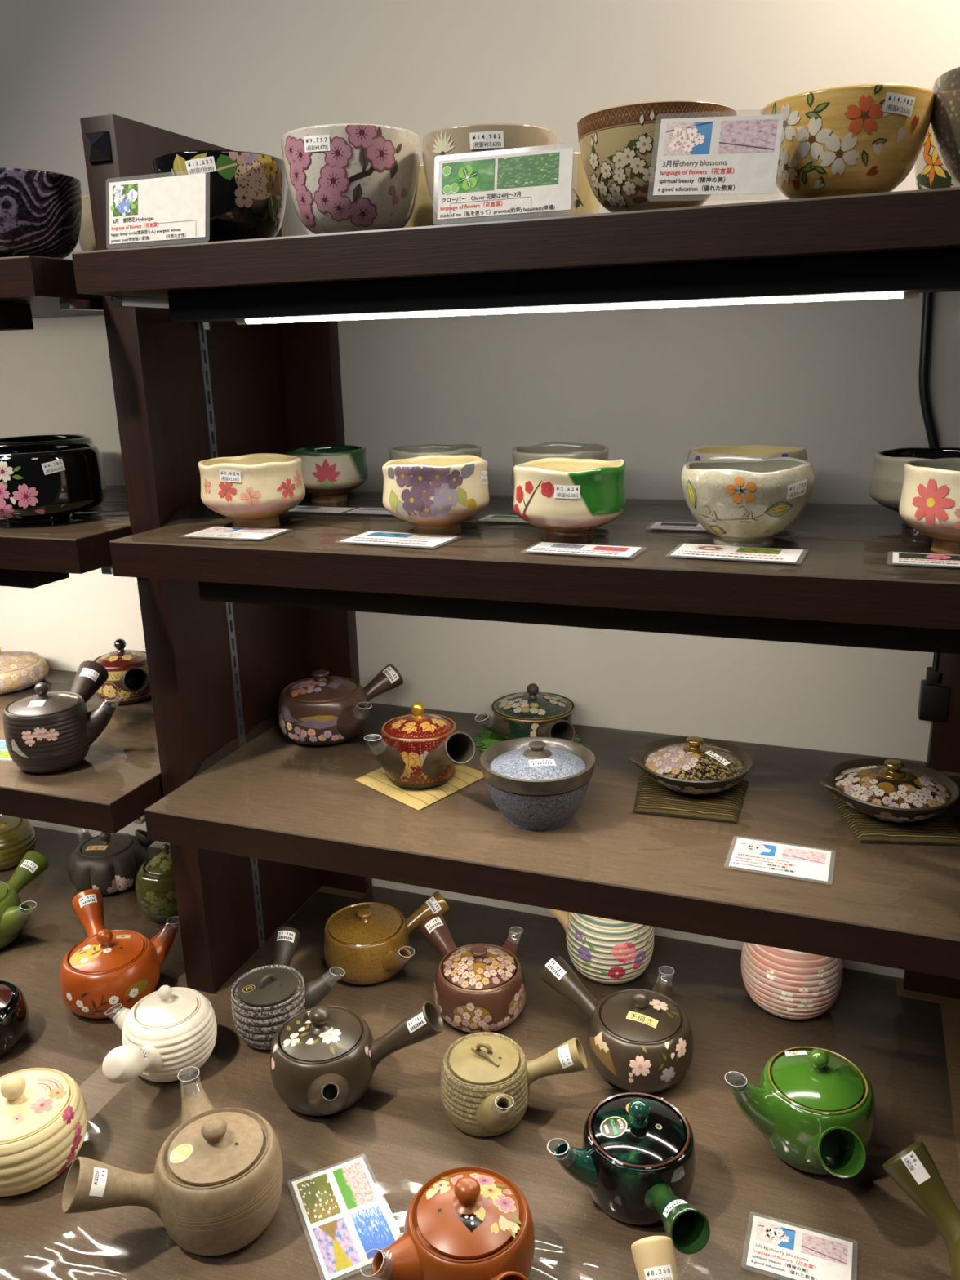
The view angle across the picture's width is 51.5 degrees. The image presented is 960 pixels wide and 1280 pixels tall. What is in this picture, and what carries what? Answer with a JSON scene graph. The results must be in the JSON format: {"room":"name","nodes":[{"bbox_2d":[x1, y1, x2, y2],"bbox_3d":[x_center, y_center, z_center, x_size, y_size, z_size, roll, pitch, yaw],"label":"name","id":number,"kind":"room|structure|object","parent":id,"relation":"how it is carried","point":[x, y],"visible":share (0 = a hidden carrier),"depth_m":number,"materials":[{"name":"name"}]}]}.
{"room":"teaware shop","nodes":[
{"label":"teaware shop","id":0,"kind":"room"},
{"bbox_2d":[0,0,959,978],"bbox_3d":[-0.065,-0.242,1.453,3.800,2.800,0.080,4,17,20],"label":"wall","id":1,"kind":"structure","parent":0,"point":[836,380],"depth_m":1.31,"materials":[{"name":"white paint"}]},
{"bbox_2d":[0,255,104,318],"bbox_3d":[-0.850,-0.461,1.409,0.965,0.075,0.423,4,17,20],"label":"shelf","id":2,"kind":"object","parent":1,"relation":"attached to","point":[48,284],"visible":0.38,"depth_m":1.08,"materials":[{"name":"brown wood"}]},
{"bbox_2d":[0,302,33,330],"bbox_3d":[-0.904,-0.400,1.280,0.780,0.035,0.062,4,17,20],"label":"lamp","id":3,"kind":"object","parent":2,"relation":"attached to","point":[13,316],"visible":1,"depth_m":1.15,"materials":[{"name":"paint"}]},
{"bbox_2d":[0,167,81,258],"bbox_3d":[-0.535,-0.481,1.150,0.150,0.093,0.150,4,17,20],"label":"bowl","id":4,"kind":"object","parent":2,"relation":"on","point":[41,211],"visible":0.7,"depth_m":1.10,"materials":[{"name":"black ceramic"}]},
{"bbox_2d":[77,195,96,251],"bbox_3d":[-0.472,-0.529,1.313,0.120,0.091,0.120,-4,16,-8],"label":"bowl","id":5,"kind":"object","parent":2,"relation":"on","point":[86,241],"visible":0.07,"depth_m":1.26,"materials":[{"name":"beige ceramic"}]},
{"bbox_2d":[80,114,322,993],"bbox_3d":[-0.346,-0.083,1.371,0.048,1.096,0.345,4,17,20],"label":"panel","id":6,"kind":"object","parent":1,"relation":"attached to","point":[185,395],"visible":0.63,"depth_m":1.28,"materials":[{"name":"brown wood"}]},
{"bbox_2d":[0,484,131,574],"bbox_3d":[-0.839,-0.172,1.490,0.974,0.075,0.423,4,17,20],"label":"shelf","id":7,"kind":"object","parent":6,"relation":"attached to","point":[78,544],"visible":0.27,"depth_m":1.17,"materials":[{"name":"brown wood"}]},
{"bbox_2d":[0,568,69,588],"bbox_3d":[-0.897,-0.111,1.364,0.780,0.035,0.062,4,17,20],"label":"lamp","id":8,"kind":"object","parent":7,"relation":"attached to","point":[10,578],"visible":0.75,"depth_m":1.21,"materials":[{"name":"paint"}]},
{"bbox_2d":[0,443,106,523],"bbox_3d":[-0.565,-0.198,1.265,0.167,0.089,0.168,4,17,20],"label":"bowl","id":9,"kind":"object","parent":7,"relation":"on","point":[40,482],"visible":1,"depth_m":1.21,"materials":[{"name":"black ceramic"}]},
{"bbox_2d":[0,668,164,833],"bbox_3d":[-0.832,0.143,1.582,0.970,0.075,0.423,4,17,20],"label":"shelf","id":10,"kind":"object","parent":6,"relation":"attached to","point":[118,778],"visible":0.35,"depth_m":1.29,"materials":[{"name":"brown wood"}]},
{"bbox_2d":[0,646,48,694],"bbox_3d":[-0.809,0.041,1.672,0.151,0.070,0.151,7,18,27],"label":"teapot","id":11,"kind":"object","parent":10,"relation":"on","point":[19,669],"visible":1,"depth_m":1.65,"materials":[{"name":"ceramic"}]},
{"bbox_2d":[3,660,119,773],"bbox_3d":[-0.552,0.102,1.361,0.129,0.114,0.187,4,17,20],"label":"teapot","id":12,"kind":"object","parent":10,"relation":"on","point":[45,731],"visible":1,"depth_m":1.30,"materials":[{"name":"ceramic"}]},
{"bbox_2d":[93,638,151,705],"bbox_3d":[-0.542,0.053,1.557,0.093,0.099,0.169,-15,21,-40],"label":"teapot","id":13,"kind":"object","parent":10,"relation":"on","point":[128,679],"visible":0.77,"depth_m":1.55,"materials":[{"name":"red ceramic"}]},
{"bbox_2d":[109,491,959,630],"bbox_3d":[0.113,-0.105,1.143,0.964,0.092,0.423,4,17,20],"label":"shelf","id":14,"kind":"object","parent":6,"relation":"attached to","point":[845,571],"visible":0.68,"depth_m":0.98,"materials":[{"name":"brown wood"}]},
{"bbox_2d":[183,526,288,538],"bbox_3d":[-0.275,-0.121,1.124,0.108,0.001,0.070,4,17,19],"label":"card","id":15,"kind":"object","parent":14,"relation":"on","point":[215,531],"visible":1,"depth_m":1.12,"materials":[{"name":"paper"}]},
{"bbox_2d":[198,453,305,528],"bbox_3d":[-0.266,-0.174,1.171,0.120,0.079,0.120,-12,19,-33],"label":"bowl","id":16,"kind":"object","parent":14,"relation":"on","point":[252,490],"visible":1,"depth_m":1.12,"materials":[{"name":"beige ceramic"}]},
{"bbox_2d":[286,444,368,503],"bbox_3d":[-0.208,-0.226,1.359,0.109,0.072,0.109,4,17,20],"label":"bowl","id":17,"kind":"object","parent":14,"relation":"on","point":[329,472],"visible":0.86,"depth_m":1.32,"materials":[{"name":"beige ceramic"}]},
{"bbox_2d":[341,531,459,546],"bbox_3d":[-0.086,-0.108,1.060,0.119,0.001,0.073,6,18,23],"label":"card","id":18,"kind":"object","parent":14,"relation":"on","point":[371,537],"visible":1,"depth_m":1.06,"materials":[{"name":"paper"}]},
{"bbox_2d":[388,444,481,460],"bbox_3d":[-0.056,-0.209,1.276,0.120,0.077,0.120,4,17,20],"label":"bowl","id":19,"kind":"object","parent":14,"relation":"on","point":[402,451],"visible":0.14,"depth_m":1.25,"materials":[{"name":"grey ceramic"}]},
{"bbox_2d":[382,454,489,535],"bbox_3d":[-0.049,-0.158,1.093,0.117,0.080,0.118,7,18,26],"label":"bowl","id":20,"kind":"object","parent":14,"relation":"on","point":[435,494],"visible":1,"depth_m":1.05,"materials":[{"name":"beige ceramic"}]},
{"bbox_2d":[511,441,608,488],"bbox_3d":[0.099,-0.198,1.219,0.120,0.079,0.120,4,17,20],"label":"bowl","id":21,"kind":"object","parent":14,"relation":"on","point":[521,455],"visible":0.15,"depth_m":1.21,"materials":[{"name":"grey ceramic"}]},
{"bbox_2d":[513,457,626,543],"bbox_3d":[0.093,-0.145,1.035,0.117,0.081,0.117,14,22,43],"label":"bowl","id":22,"kind":"object","parent":14,"relation":"on","point":[568,499],"visible":1,"depth_m":0.99,"materials":[{"name":"beige ceramic"}]},
{"bbox_2d":[198,581,959,654],"bbox_3d":[0.062,-0.036,1.016,0.785,0.035,0.062,4,17,20],"label":"lamp","id":23,"kind":"object","parent":14,"relation":"attached to","point":[800,631],"visible":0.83,"depth_m":0.96,"materials":[{"name":"paint"}]},
{"bbox_2d":[526,542,640,556],"bbox_3d":[0.102,-0.089,0.978,0.113,0.001,0.057,5,17,23],"label":"card","id":24,"kind":"object","parent":14,"relation":"on","point":[575,548],"visible":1,"depth_m":0.98,"materials":[{"name":"paper"}]},
{"bbox_2d":[670,543,803,562],"bbox_3d":[0.244,-0.083,0.944,0.123,0.001,0.069,6,18,23],"label":"card","id":25,"kind":"object","parent":14,"relation":"on","point":[686,549],"visible":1,"depth_m":0.94,"materials":[{"name":"paper"}]},
{"bbox_2d":[678,550,783,559],"bbox_3d":[0.235,-0.080,0.932,0.096,0.001,0.015,6,18,23],"label":"print","id":26,"kind":"object","parent":25,"relation":"on","point":[682,550],"depth_m":0.93},
{"bbox_2d":[686,444,808,462],"bbox_3d":[0.305,-0.181,1.145,0.134,0.078,0.133,4,17,20],"label":"bowl","id":27,"kind":"object","parent":14,"relation":"on","point":[707,452],"visible":0.23,"depth_m":1.15,"materials":[{"name":"brown ceramic"}]},
{"bbox_2d":[680,457,814,547],"bbox_3d":[0.262,-0.136,0.984,0.127,0.082,0.128,4,17,20],"label":"bowl","id":28,"kind":"object","parent":14,"relation":"on","point":[744,503],"visible":1,"depth_m":0.94,"materials":[{"name":"grey ceramic"}]},
{"bbox_2d":[869,447,959,527],"bbox_3d":[0.486,-0.162,1.064,0.132,0.077,0.132,-8,17,-21],"label":"bowl","id":29,"kind":"object","parent":14,"relation":"on","point":[886,486],"visible":0.41,"depth_m":1.05,"materials":[{"name":"ceramic"}]},
{"bbox_2d":[892,551,959,566],"bbox_3d":[0.421,-0.071,0.887,0.109,0.001,0.059,5,17,22],"label":"card","id":30,"kind":"object","parent":14,"relation":"on","point":[898,557],"visible":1,"depth_m":0.89,"materials":[{"name":"paper"}]},
{"bbox_2d":[898,457,959,555],"bbox_3d":[0.451,-0.123,0.926,0.114,0.082,0.115,6,18,25],"label":"bowl","id":31,"kind":"object","parent":14,"relation":"on","point":[930,503],"visible":1,"depth_m":0.90,"materials":[{"name":"beige ceramic"}]},
{"bbox_2d":[144,702,959,979],"bbox_3d":[0.121,0.210,1.234,0.964,0.092,0.423,4,17,20],"label":"shelf","id":32,"kind":"object","parent":6,"relation":"attached to","point":[276,797],"visible":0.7,"depth_m":1.10,"materials":[{"name":"brown wood"}]},
{"bbox_2d":[278,663,403,746],"bbox_3d":[-0.200,0.085,1.421,0.160,0.094,0.168,4,17,20],"label":"teapot","id":33,"kind":"object","parent":32,"relation":"on","point":[321,710],"visible":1,"depth_m":1.36,"materials":[{"name":"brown ceramic"}]},
{"bbox_2d":[355,764,484,810],"bbox_3d":[-0.075,0.173,1.266,0.126,0.003,0.142,12,21,39],"label":"mat","id":34,"kind":"object","parent":32,"relation":"on","point":[464,775],"visible":0.38,"depth_m":1.23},
{"bbox_2d":[364,702,475,789],"bbox_3d":[-0.059,0.134,1.215,0.150,0.100,0.144,4,17,20],"label":"teapot","id":35,"kind":"object","parent":34,"relation":"on","point":[417,750],"visible":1,"depth_m":1.20,"materials":[{"name":"red ceramic"}]},
{"bbox_2d":[473,728,580,751],"bbox_3d":[0.065,0.138,1.381,0.150,0.002,0.140,4,17,20],"label":"coaster","id":36,"kind":"object","parent":32,"relation":"on","point":[489,739],"visible":0.18,"depth_m":1.38,"materials":[{"name":"green fabric"}]},
{"bbox_2d":[475,683,575,741],"bbox_3d":[0.062,0.105,1.360,0.134,0.073,0.187,0,16,5],"label":"teapot","id":37,"kind":"object","parent":36,"relation":"on","point":[532,713],"visible":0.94,"depth_m":1.35,"materials":[{"name":"ceramic"}]},
{"bbox_2d":[480,737,595,830],"bbox_3d":[0.066,0.161,1.146,0.131,0.088,0.131,4,17,20],"label":"lidded bowl","id":38,"kind":"object","parent":32,"relation":"on","point":[536,783],"visible":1,"depth_m":1.11,"materials":[{"name":"ceramic"}]},
{"bbox_2d":[632,769,749,822],"bbox_3d":[0.247,0.184,1.195,0.135,0.006,0.126,4,17,20],"label":"mat","id":39,"kind":"object","parent":32,"relation":"on","point":[651,797],"visible":0.7,"depth_m":1.17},
{"bbox_2d":[628,736,753,794],"bbox_3d":[0.256,0.147,1.207,0.144,0.061,0.138,4,17,20],"label":"lidded pot","id":40,"kind":"object","parent":39,"relation":"on","point":[691,765],"visible":1,"depth_m":1.18,"materials":[{"name":"ceramic"}]},
{"bbox_2d":[728,837,831,881],"bbox_3d":[0.314,0.229,1.041,0.106,0.001,0.074,5,17,21],"label":"card","id":41,"kind":"object","parent":32,"relation":"on","point":[760,855],"visible":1,"depth_m":1.04,"materials":[{"name":"paper"}]},
{"bbox_2d":[733,843,795,872],"bbox_3d":[0.300,0.228,1.044,0.062,0.001,0.050,5,17,21],"label":"print","id":42,"kind":"object","parent":41,"relation":"on","point":[766,857],"depth_m":1.04,"materials":[{"name":"paper"}]},
{"bbox_2d":[781,847,826,864],"bbox_3d":[0.340,0.226,1.045,0.044,0.001,0.025,5,17,21],"label":"photo","id":43,"kind":"object","parent":41,"relation":"on","point":[788,853],"depth_m":1.05},
{"bbox_2d":[827,791,959,844],"bbox_3d":[0.472,0.198,1.128,0.123,0.006,0.130,0,16,6],"label":"mat","id":44,"kind":"object","parent":32,"relation":"on","point":[940,829],"visible":0.57,"depth_m":1.09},
{"bbox_2d":[819,758,959,822],"bbox_3d":[0.462,0.165,1.126,0.145,0.061,0.139,4,17,20],"label":"lidded pot","id":45,"kind":"object","parent":44,"relation":"on","point":[895,790],"visible":1,"depth_m":1.10,"materials":[{"name":"ceramic"}]},
{"bbox_2d":[279,320,372,893],"bbox_3d":[-0.231,-0.030,1.520,0.079,0.906,0.027,4,17,20],"label":"panel","id":46,"kind":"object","parent":1,"relation":"attached to","point":[310,351],"depth_m":1.43,"materials":[{"name":"brown wood"}]},
{"bbox_2d":[71,186,959,329],"bbox_3d":[0.105,-0.386,1.062,0.964,0.075,0.423,4,17,20],"label":"shelf","id":47,"kind":"object","parent":1,"relation":"attached to","point":[921,220],"visible":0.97,"depth_m":0.86,"materials":[{"name":"brown wood"}]},
{"bbox_2d":[109,173,205,244],"bbox_3d":[-0.323,-0.431,0.996,0.125,0.068,0.012,4,17,20],"label":"card","id":48,"kind":"object","parent":47,"relation":"on","point":[171,207],"visible":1,"depth_m":0.99,"materials":[{"name":"paper"}]},
{"bbox_2d":[112,183,137,217],"bbox_3d":[-0.359,-0.445,1.007,0.031,0.030,0.001,4,7,20],"label":"photo","id":49,"kind":"object","parent":48,"relation":"attached to","point":[132,211],"depth_m":1.01},
{"bbox_2d":[151,150,286,244],"bbox_3d":[-0.272,-0.459,1.059,0.138,0.088,0.138,-6,17,-15],"label":"bowl","id":50,"kind":"object","parent":47,"relation":"on","point":[246,192],"visible":0.61,"depth_m":1.01,"materials":[{"name":"black ceramic"}]},
{"bbox_2d":[280,123,420,234],"bbox_3d":[-0.127,-0.450,0.999,0.138,0.096,0.138,-1,16,3],"label":"bowl","id":51,"kind":"object","parent":47,"relation":"on","point":[345,177],"visible":0.89,"depth_m":0.95,"materials":[{"name":"ceramic"}]},
{"bbox_2d":[404,164,445,227],"bbox_3d":[-0.044,-0.490,1.145,0.120,0.088,0.120,4,17,20],"label":"bowl","id":52,"kind":"object","parent":47,"relation":"on","point":[424,214],"visible":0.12,"depth_m":1.09,"materials":[{"name":"ceramic"}]},
{"bbox_2d":[421,123,557,224],"bbox_3d":[0.010,-0.438,0.961,0.130,0.086,0.130,4,17,20],"label":"bowl","id":53,"kind":"object","parent":47,"relation":"on","point":[477,140],"visible":0.35,"depth_m":0.90,"materials":[{"name":"beige ceramic"}]},
{"bbox_2d":[437,147,573,219],"bbox_3d":[0.021,-0.399,0.874,0.133,0.059,0.011,4,17,20],"label":"card","id":54,"kind":"object","parent":47,"relation":"on","point":[536,181],"visible":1,"depth_m":0.87,"materials":[{"name":"paper"}]},
{"bbox_2d":[441,158,495,194],"bbox_3d":[-0.011,-0.411,0.883,0.050,0.026,0.001,4,7,20],"label":"photo","id":55,"kind":"object","parent":54,"relation":"on","point":[486,167],"depth_m":0.88},
{"bbox_2d":[440,164,554,217],"bbox_3d":[0.015,-0.397,0.875,0.107,0.045,0.001,4,7,20],"label":"print","id":56,"kind":"object","parent":54,"relation":"attached to","point":[467,171],"depth_m":0.88},
{"bbox_2d":[497,152,559,189],"bbox_3d":[0.042,-0.407,0.865,0.056,0.026,0.001,4,7,20],"label":"photo","id":57,"kind":"object","parent":54,"relation":"on","point":[536,170],"depth_m":0.86},
{"bbox_2d":[167,248,959,324],"bbox_3d":[0.054,-0.324,0.933,0.785,0.035,0.062,4,17,20],"label":"lamp","id":58,"kind":"object","parent":47,"relation":"attached to","point":[898,274],"visible":1,"depth_m":0.89,"materials":[{"name":"paint"}]},
{"bbox_2d":[539,151,600,217],"bbox_3d":[0.078,-0.480,1.101,0.120,0.088,0.120,4,17,20],"label":"bowl","id":59,"kind":"object","parent":47,"relation":"on","point":[584,202],"visible":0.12,"depth_m":1.05,"materials":[{"name":"ceramic"}]},
{"bbox_2d":[577,100,737,212],"bbox_3d":[0.158,-0.422,0.898,0.140,0.085,0.139,4,17,20],"label":"bowl","id":60,"kind":"object","parent":47,"relation":"on","point":[619,144],"visible":0.66,"depth_m":0.85,"materials":[{"name":"ceramic"}]},
{"bbox_2d":[653,114,784,195],"bbox_3d":[0.193,-0.393,0.809,0.110,0.074,0.012,5,17,20],"label":"card","id":61,"kind":"object","parent":47,"relation":"on","point":[731,154],"visible":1,"depth_m":0.81,"materials":[{"name":"paper"}]},
{"bbox_2d":[663,121,712,155],"bbox_3d":[0.170,-0.410,0.815,0.037,0.025,0.001,8,8,19],"label":"photo","id":62,"kind":"object","parent":61,"relation":"on","point":[704,128],"depth_m":0.81},
{"bbox_2d":[657,127,734,192],"bbox_3d":[0.179,-0.393,0.813,0.062,0.051,0.001,8,9,19],"label":"print","id":63,"kind":"object","parent":61,"relation":"attached to","point":[681,136],"depth_m":0.82},
{"bbox_2d":[717,119,777,153],"bbox_3d":[0.215,-0.404,0.799,0.044,0.025,0.001,8,8,19],"label":"photo","id":64,"kind":"object","parent":61,"relation":"attached to","point":[741,135],"depth_m":0.80},
{"bbox_2d":[760,83,935,199],"bbox_3d":[0.307,-0.409,0.844,0.138,0.081,0.138,4,17,20],"label":"bowl","id":65,"kind":"object","parent":47,"relation":"on","point":[861,139],"visible":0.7,"depth_m":0.79,"materials":[{"name":"yellow ceramic"}]},
{"bbox_2d":[914,125,959,190],"bbox_3d":[0.477,-0.452,0.955,0.120,0.093,0.120,-15,21,-38],"label":"bowl","id":66,"kind":"object","parent":47,"relation":"on","point":[930,172],"visible":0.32,"depth_m":0.94,"materials":[{"name":"ceramic"}]},
{"bbox_2d":[929,66,959,185],"bbox_3d":[0.427,-0.408,0.807,0.120,0.094,0.120,10,20,35],"label":"bowl","id":67,"kind":"object","parent":47,"relation":"on","point":[944,124],"visible":0.95,"depth_m":0.80,"materials":[{"name":"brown ceramic"}]},
{"bbox_2d":[918,292,938,448],"bbox_3d":[0.527,-0.285,1.157,0.042,0.257,0.010,4,17,20],"label":"power cable","id":68,"kind":"object","parent":1,"relation":"attached to","point":[927,301],"visible":0.58,"depth_m":1.15,"materials":[{"name":"plastic"}]},
{"bbox_2d":[903,653,959,999],"bbox_3d":[0.603,0.036,1.217,0.079,0.906,0.027,4,17,20],"label":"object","id":69,"kind":"structure","parent":1,"relation":"attached to","point":[944,745],"depth_m":1.24,"materials":[{"name":"brown wood"}]},
{"bbox_2d":[917,652,950,722],"bbox_3d":[0.561,-0.009,1.215,0.034,0.222,0.026,4,17,20],"label":"power adapter","id":70,"kind":"object","parent":1,"relation":"attached to","point":[933,703],"visible":0.51,"depth_m":1.23,"materials":[{"name":"plastic"}]},
{"bbox_3d":[-0.502,1.493,0.624,3.800,0.050,2.805,4,17,20],"label":"floor","id":71,"kind":"structure","parent":0,"visible":0},
{"bbox_2d":[0,826,959,1279],"bbox_3d":[-0.279,0.877,1.327,2.350,0.731,0.894,4,17,20],"label":"shelf","id":72,"kind":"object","parent":71,"relation":"on","point":[906,1043],"depth_m":1.15,"materials":[{"name":"laminate"}]},
{"bbox_2d":[0,980,29,1057],"bbox_3d":[-0.635,0.478,1.270,0.106,0.088,0.106,4,17,20],"label":"teapot","id":73,"kind":"object","parent":72,"relation":"on","point":[14,1008],"visible":1,"depth_m":1.26,"materials":[{"name":"black ceramic"}]},
{"bbox_2d":[0,813,35,871],"bbox_3d":[-0.844,0.344,1.746,0.116,0.092,0.116,4,17,20],"label":"teapot","id":74,"kind":"object","parent":72,"relation":"on","point":[17,834],"visible":0.8,"depth_m":1.72,"materials":[{"name":"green ceramic"}]},
{"bbox_2d":[0,850,48,949],"bbox_3d":[-0.748,0.396,1.529,0.148,0.109,0.182,-6,17,-16],"label":"teapot","id":75,"kind":"object","parent":72,"relation":"on","point":[14,915],"visible":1,"depth_m":1.50,"materials":[{"name":"green ceramic"}]},
{"bbox_2d":[0,1067,87,1196],"bbox_3d":[-0.500,0.519,1.079,0.135,0.108,0.135,-8,17,-21],"label":"teapot","id":76,"kind":"object","parent":72,"relation":"on","point":[43,1114],"visible":1,"depth_m":1.05,"materials":[{"name":"ceramic"}]},
{"bbox_2d":[67,828,155,894],"bbox_3d":[-0.633,0.361,1.668,0.154,0.093,0.132,1,16,9],"label":"teapot","id":77,"kind":"object","parent":72,"relation":"on","point":[107,863],"visible":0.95,"depth_m":1.63,"materials":[{"name":"ceramic"}]},
{"bbox_2d":[58,888,179,1018],"bbox_3d":[-0.525,0.434,1.383,0.186,0.105,0.168,4,17,20],"label":"teapot","id":78,"kind":"object","parent":72,"relation":"on","point":[106,969],"visible":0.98,"depth_m":1.33,"materials":[{"name":"ceramic"}]},
{"bbox_2d":[135,843,178,922],"bbox_3d":[-0.488,0.374,1.566,0.105,0.117,0.105,-13,20,-35],"label":"teapot","id":79,"kind":"object","parent":72,"relation":"on","point":[155,890],"visible":0.61,"depth_m":1.53,"materials":[{"name":"ceramic"}]},
{"bbox_2d":[102,985,217,1084],"bbox_3d":[-0.383,0.482,1.200,0.130,0.107,0.185,-7,17,-19],"label":"teapot","id":80,"kind":"object","parent":72,"relation":"on","point":[169,1030],"visible":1,"depth_m":1.19,"materials":[{"name":"white ceramic"}]},
{"bbox_2d":[62,1066,283,1256],"bbox_3d":[-0.293,0.537,0.983,0.159,0.117,0.187,8,19,31],"label":"teapot","id":81,"kind":"object","parent":72,"relation":"on","point":[215,1186],"visible":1,"depth_m":0.96,"materials":[{"name":"beige ceramic"}]},
{"bbox_2d":[231,926,345,1049],"bbox_3d":[-0.268,0.456,1.305,0.137,0.093,0.141,-15,21,-39],"label":"teapot","id":82,"kind":"object","parent":72,"relation":"on","point":[263,998],"visible":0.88,"depth_m":1.26,"materials":[{"name":"ceramic"}]},
{"bbox_2d":[291,1156,398,1279],"bbox_3d":[-0.137,0.583,1.010,0.086,0.001,0.138,-9,18,-23],"label":"card","id":83,"kind":"object","parent":72,"relation":"on","point":[346,1217],"visible":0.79,"depth_m":1.01,"materials":[{"name":"paper"}]},
{"bbox_2d":[296,1173,341,1223],"bbox_3d":[-0.167,0.578,1.031,0.032,0.001,0.056,-9,18,-23],"label":"photo","id":84,"kind":"object","parent":83,"relation":"on","point":[320,1202],"depth_m":1.03},
{"bbox_2d":[312,1217,360,1275],"bbox_3d":[-0.141,0.593,0.976,0.032,0.001,0.058,-9,18,-23],"label":"photo","id":85,"kind":"object","parent":83,"relation":"on","point":[338,1251],"depth_m":0.97},
{"bbox_2d":[332,1161,377,1209],"bbox_3d":[-0.132,0.572,1.046,0.031,0.001,0.056,-9,18,-23],"label":"photo","id":86,"kind":"object","parent":83,"relation":"on","point":[355,1188],"depth_m":1.05},
{"bbox_2d":[350,1203,395,1259],"bbox_3d":[-0.106,0.588,0.991,0.031,0.001,0.058,-9,18,-23],"label":"photo","id":87,"kind":"object","parent":83,"relation":"on","point":[372,1228],"depth_m":0.99},
{"bbox_2d":[270,1000,444,1115],"bbox_3d":[-0.154,0.486,1.146,0.199,0.118,0.149,4,17,20],"label":"teapot","id":88,"kind":"object","parent":72,"relation":"on","point":[324,1059],"visible":1,"depth_m":1.14,"materials":[{"name":"ceramic"}]},
{"bbox_2d":[323,890,449,985],"bbox_3d":[-0.137,0.421,1.422,0.163,0.089,0.153,3,17,15],"label":"teapot","id":89,"kind":"object","parent":72,"relation":"on","point":[369,941],"visible":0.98,"depth_m":1.38,"materials":[{"name":"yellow ceramic"}]},
{"bbox_2d":[360,1166,534,1279],"bbox_3d":[-0.010,0.553,0.918,0.162,0.109,0.149,4,17,20],"label":"teapot","id":90,"kind":"object","parent":72,"relation":"on","point":[464,1223],"visible":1,"depth_m":0.90,"materials":[{"name":"orange ceramic"}]},
{"bbox_2d":[419,913,526,1032],"bbox_3d":[-0.011,0.440,1.335,0.144,0.095,0.177,-1,16,0],"label":"teapot","id":91,"kind":"object","parent":72,"relation":"on","point":[478,988],"visible":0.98,"depth_m":1.28,"materials":[{"name":"ceramic"}]},
{"bbox_2d":[440,1031,587,1137],"bbox_3d":[0.029,0.503,1.114,0.163,0.094,0.128,4,17,20],"label":"teapot","id":92,"kind":"object","parent":72,"relation":"on","point":[486,1077],"visible":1,"depth_m":1.11,"materials":[{"name":"beige ceramic"}]},
{"bbox_2d":[544,907,654,984],"bbox_3d":[0.155,0.396,1.398,0.178,0.135,0.122,4,17,20],"label":"teapot","id":93,"kind":"object","parent":72,"relation":"on","point":[607,951],"visible":0.63,"depth_m":1.34,"materials":[{"name":"ceramic"}]},
{"bbox_2d":[540,955,693,1093],"bbox_3d":[0.165,0.463,1.214,0.184,0.108,0.160,0,16,5],"label":"teapot","id":94,"kind":"object","parent":72,"relation":"on","point":[639,1040],"visible":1,"depth_m":1.17,"materials":[{"name":"ceramic"}]},
{"bbox_2d":[546,1092,710,1254],"bbox_3d":[0.173,0.527,0.989,0.177,0.110,0.148,13,22,42],"label":"teapot","id":95,"kind":"object","parent":72,"relation":"on","point":[636,1158],"visible":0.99,"depth_m":0.98,"materials":[{"name":"green ceramic"}]},
{"bbox_2d":[631,1235,678,1279],"bbox_3d":[0.153,0.586,0.811,0.094,0.097,0.170,-8,17,-21],"label":"teapot","id":96,"kind":"object","parent":72,"relation":"on","point":[654,1256],"visible":1,"depth_m":0.86,"materials":[{"name":"ceramic"}]},
{"bbox_2d":[741,942,843,1019],"bbox_3d":[0.409,0.413,1.307,0.128,0.140,0.128,1,16,8],"label":"teapot","id":97,"kind":"object","parent":72,"relation":"on","point":[786,984],"visible":0.69,"depth_m":1.26,"materials":[{"name":"ceramic"}]},
{"bbox_2d":[746,1215,853,1279],"bbox_3d":[0.307,0.588,0.954,0.102,0.001,0.069,5,17,21],"label":"card","id":98,"kind":"object","parent":72,"relation":"on","point":[776,1247],"visible":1,"depth_m":0.95,"materials":[{"name":"paper"}]},
{"bbox_2d":[755,1220,795,1250],"bbox_3d":[0.289,0.582,0.974,0.036,0.001,0.024,5,17,21],"label":"photo","id":99,"kind":"object","parent":98,"relation":"on","point":[788,1233],"depth_m":0.97},
{"bbox_2d":[751,1225,816,1279],"bbox_3d":[0.293,0.587,0.956,0.059,0.001,0.048,5,17,21],"label":"print","id":100,"kind":"object","parent":98,"relation":"on","point":[786,1251],"depth_m":0.96,"materials":[{"name":"paper"}]},
{"bbox_2d":[800,1232,848,1265],"bbox_3d":[0.331,0.586,0.958,0.042,0.001,0.024,5,17,21],"label":"photo","id":101,"kind":"object","parent":98,"relation":"on","point":[814,1246],"depth_m":0.96},
{"bbox_2d":[724,1046,875,1177],"bbox_3d":[0.359,0.498,1.036,0.161,0.130,0.184,-10,18,-26],"label":"teapot","id":102,"kind":"object","parent":72,"relation":"on","point":[815,1108],"visible":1,"depth_m":1.04,"materials":[{"name":"green ceramic"}]},
{"bbox_2d":[882,1141,959,1279],"bbox_3d":[0.456,0.542,0.899,0.104,0.116,0.178,-7,17,-18],"label":"teapot","id":103,"kind":"object","parent":72,"relation":"on","point":[913,1169],"visible":1,"depth_m":0.92,"materials":[{"name":"green ceramic"}]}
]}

